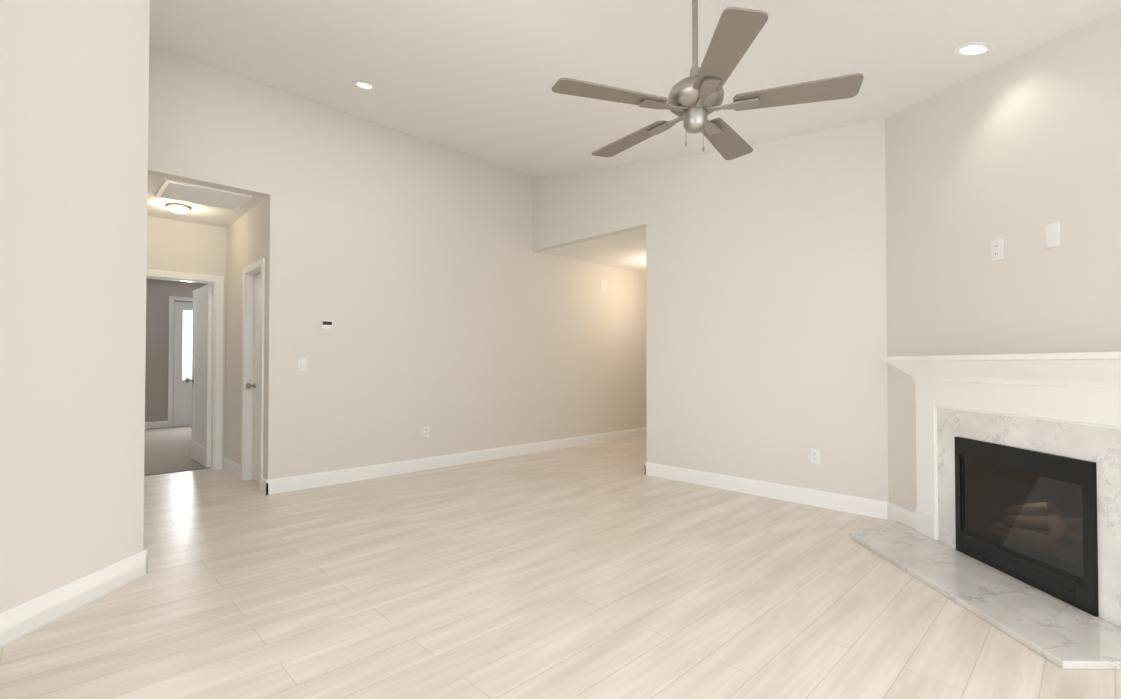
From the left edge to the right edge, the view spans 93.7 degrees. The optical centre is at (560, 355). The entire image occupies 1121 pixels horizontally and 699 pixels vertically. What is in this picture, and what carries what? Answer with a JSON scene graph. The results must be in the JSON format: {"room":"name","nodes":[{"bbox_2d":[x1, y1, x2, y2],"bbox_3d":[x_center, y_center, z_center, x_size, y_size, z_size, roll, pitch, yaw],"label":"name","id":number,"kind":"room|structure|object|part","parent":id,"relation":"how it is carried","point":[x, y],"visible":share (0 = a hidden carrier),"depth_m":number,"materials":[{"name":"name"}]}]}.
{"room":"living room","nodes":[
{"label":"living room","id":0,"kind":"room"},
{"bbox_2d":[0,0,149,612],"bbox_3d":[-2.340,-0.841,2.435,0.120,4.050,0.915,0,-1,1],"label":"wall","id":1,"kind":"structure","parent":0,"point":[74,91],"depth_m":2.45,"materials":[{"name":"paint"}]},
{"bbox_2d":[145,279,206,421],"bbox_3d":[-7.133,-0.163,9.319,5.640,2.900,0.120,1,-1,-44],"label":"wall","id":2,"kind":"structure","parent":0,"point":[159,293],"depth_m":9.27,"materials":[{"name":"paint"}]},
{"bbox_2d":[173,301,192,426],"bbox_3d":[-6.655,0.154,9.769,0.880,2.260,0.045,1,-1,-44],"label":"door","id":3,"kind":"structure","parent":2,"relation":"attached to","point":[182,365],"depth_m":9.54,"materials":[{"name":"white wood"}]},
{"bbox_2d":[144,426,210,475],"bbox_3d":[-5.531,1.316,7.647,5.400,0.132,5.080,1,-1,-44],"label":"floor","id":4,"kind":"structure","parent":0,"point":[167,449],"depth_m":6.78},
{"bbox_2d":[147,216,226,468],"bbox_3d":[-4.094,-0.196,5.441,1.295,2.850,0.120,1,-1,-44],"label":"wall","id":5,"kind":"structure","parent":0,"point":[182,246],"depth_m":5.55,"materials":[{"name":"paint"}]},
{"bbox_2d":[146,269,223,469],"bbox_3d":[-4.065,0.179,5.452,0.940,2.100,0.136,1,-1,-44],"label":"door frame","id":6,"kind":"structure","parent":5,"relation":"attached to","point":[217,282],"depth_m":5.71,"materials":[{"name":"white wood"}]},
{"bbox_2d":[185,284,211,466],"bbox_3d":[-4.126,0.224,6.048,0.790,2.012,0.201,-1,-1,45],"label":"door","id":7,"kind":"structure","parent":5,"relation":"in","point":[201,379],"depth_m":5.97,"materials":[{"name":"white wood"}]},
{"bbox_2d":[147,174,265,227],"bbox_3d":[-3.301,-1.515,5.204,2.075,0.200,1.593,1,-1,-44],"label":"ceiling","id":8,"kind":"structure","parent":0,"point":[199,214],"depth_m":5.13,"materials":[{"name":"paint"}]},
{"bbox_2d":[166,203,191,213],"bbox_3d":[-3.621,-1.385,4.983,0.200,0.064,0.200,1,-1,-44],"label":"flush-mount light","id":9,"kind":"object","parent":8,"relation":"in","point":[178,208],"visible":1,"depth_m":4.93,"materials":[{"name":"white glass"}]},
{"bbox_2d":[155,179,251,210],"bbox_3d":[-3.180,-1.416,4.681,0.620,0.012,0.590,1,-1,-44],"label":"attic hatch","id":10,"kind":"object","parent":8,"relation":"in","point":[194,194],"visible":1,"depth_m":4.64,"materials":[{"name":"white wood"}]},
{"bbox_2d":[225,198,265,476],"bbox_3d":[-3.159,-0.198,5.322,0.120,2.850,1.593,1,-1,-44],"label":"wall","id":11,"kind":"structure","parent":0,"point":[246,239],"depth_m":5.27,"materials":[{"name":"paint"}]},
{"bbox_2d":[241,258,264,491],"bbox_3d":[-2.870,0.173,5.007,0.136,2.100,0.700,1,-1,-44],"label":"door frame","id":12,"kind":"structure","parent":11,"relation":"attached to","point":[248,279],"depth_m":5.17,"materials":[{"name":"white wood"}]},
{"bbox_2d":[246,274,260,482],"bbox_3d":[-2.844,0.214,5.031,0.201,2.002,0.530,1,-1,-44],"label":"closet door","id":13,"kind":"structure","parent":11,"relation":"in","point":[256,379],"depth_m":5.13,"materials":[{"name":"white wood"}]},
{"bbox_2d":[148,45,646,479],"bbox_3d":[-0.296,-0.774,6.919,8.790,4.050,0.120,1,-1,-44],"label":"wall","id":14,"kind":"structure","parent":0,"point":[442,295],"depth_m":5.45,"materials":[{"name":"paint"}]},
{"bbox_2d":[298,359,305,370],"bbox_3d":[-2.362,0.085,4.806,0.072,0.116,0.011,1,-1,-44],"label":"light switch","id":15,"kind":"object","parent":14,"relation":"attached to","point":[301,364],"visible":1,"depth_m":4.80,"materials":[{"name":"white plastic"}]},
{"bbox_2d":[320,320,332,328],"bbox_3d":[-2.204,-0.293,4.957,0.110,0.085,0.022,1,-1,-44],"label":"thermostat","id":16,"kind":"object","parent":14,"relation":"attached to","point":[326,324],"visible":1,"depth_m":4.95,"materials":[{"name":"white plastic"}]},
{"bbox_2d":[423,426,428,436],"bbox_3d":[-1.452,0.823,5.681,0.072,0.116,0.009,1,-1,-44],"label":"outlet","id":17,"kind":"object","parent":14,"relation":"attached to","point":[425,431],"visible":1,"depth_m":5.68,"materials":[{"name":"white plastic"}]},
{"bbox_2d":[0,421,914,646],"bbox_3d":[-2.703,1.173,6.030,13.200,0.130,10.743,1,-1,-44],"label":"baseboard","id":18,"kind":"structure","parent":14,"relation":"attached to","point":[20,620],"depth_m":4.48,"materials":[{"name":"white wood"}]},
{"bbox_2d":[601,280,605,290],"bbox_3d":[0.635,-1.036,7.737,0.120,0.150,0.007,1,-1,-44],"label":"door chime","id":19,"kind":"object","parent":14,"relation":"attached to","point":[603,284],"visible":1,"depth_m":7.73,"materials":[{"name":"white plastic"}]},
{"bbox_2d":[0,435,1120,698],"bbox_3d":[0.862,1.241,2.217,14.000,0.120,11.620,1,-1,-44],"label":"floor","id":20,"kind":"structure","parent":0,"point":[610,569],"depth_m":2.50,"materials":[{"name":"beige wood"}]},
{"bbox_2d":[849,351,1120,668],"bbox_3d":[2.347,0.591,2.731,0.900,1.194,2.004,0,-1,1],"label":"fireplace","id":21,"kind":"object","parent":20,"relation":"on","point":[1015,533],"visible":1,"depth_m":2.61,"materials":[{"name":"stone"}]},
{"bbox_2d":[149,0,1120,272],"bbox_3d":[1.494,-2.202,1.633,13.620,1.552,10.227,1,-1,-44],"label":"ceiling","id":22,"kind":"structure","parent":0,"point":[478,79],"depth_m":3.50,"materials":[{"name":"paint"}]},
{"bbox_2d":[353,81,375,89],"bbox_3d":[-1.619,-2.227,4.334,0.180,0.033,0.178,1,-1,-44],"label":"recessed light","id":23,"kind":"object","parent":22,"relation":"in","point":[363,85],"visible":1,"depth_m":4.33,"materials":[{"name":"white"}]},
{"bbox_2d":[552,0,863,159],"bbox_3d":[0.607,-1.392,2.416,1.283,0.935,1.276,1,-1,-44],"label":"fan","id":24,"kind":"object","parent":22,"relation":"hanging from","point":[693,100],"visible":1,"depth_m":2.26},
{"bbox_3d":[0.609,-1.392,2.396,0.524,0.935,0.522,1,-1,-44],"label":"fan motor","id":25,"kind":"part","parent":24,"relation":"part of","materials":[{"name":"silver metal"}]},
{"bbox_2d":[953,42,994,56],"bbox_3d":[2.178,-1.613,2.771,0.180,0.051,0.174,1,-1,-44],"label":"recessed light","id":26,"kind":"object","parent":22,"relation":"in","point":[974,49],"visible":1,"depth_m":2.77,"materials":[{"name":"white"}]},
{"bbox_2d":[532,119,887,501],"bbox_3d":[1.098,-0.798,5.334,0.120,4.050,4.097,1,-1,-44],"label":"wall","id":27,"kind":"structure","parent":0,"point":[766,321],"depth_m":4.57,"materials":[{"name":"paint"}]},
{"bbox_2d":[811,449,819,463],"bbox_3d":[2.054,0.811,4.232,0.009,0.116,0.072,1,-1,-44],"label":"outlet","id":28,"kind":"object","parent":27,"relation":"attached to","point":[815,456],"visible":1,"depth_m":4.23,"materials":[{"name":"white plastic"}]},
{"bbox_2d":[885,8,1120,512],"bbox_3d":[2.450,-0.843,2.304,0.120,4.050,3.420,0,-1,1],"label":"wall","id":29,"kind":"structure","parent":0,"point":[1018,154],"depth_m":2.82,"materials":[{"name":"paint"}]},
{"bbox_2d":[991,238,1002,261],"bbox_3d":[2.393,-0.579,2.881,0.009,0.116,0.072,0,-1,1],"label":"outlet","id":30,"kind":"object","parent":29,"relation":"attached to","point":[997,249],"visible":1,"depth_m":2.88,"materials":[{"name":"white plastic"}]},
{"bbox_2d":[1046,221,1059,248],"bbox_3d":[2.389,-0.584,2.551,0.007,0.116,0.072,0,-1,1],"label":"wall plate","id":31,"kind":"object","parent":29,"relation":"attached to","point":[1052,234],"visible":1,"depth_m":2.54,"materials":[{"name":"white plastic"}]}
]}

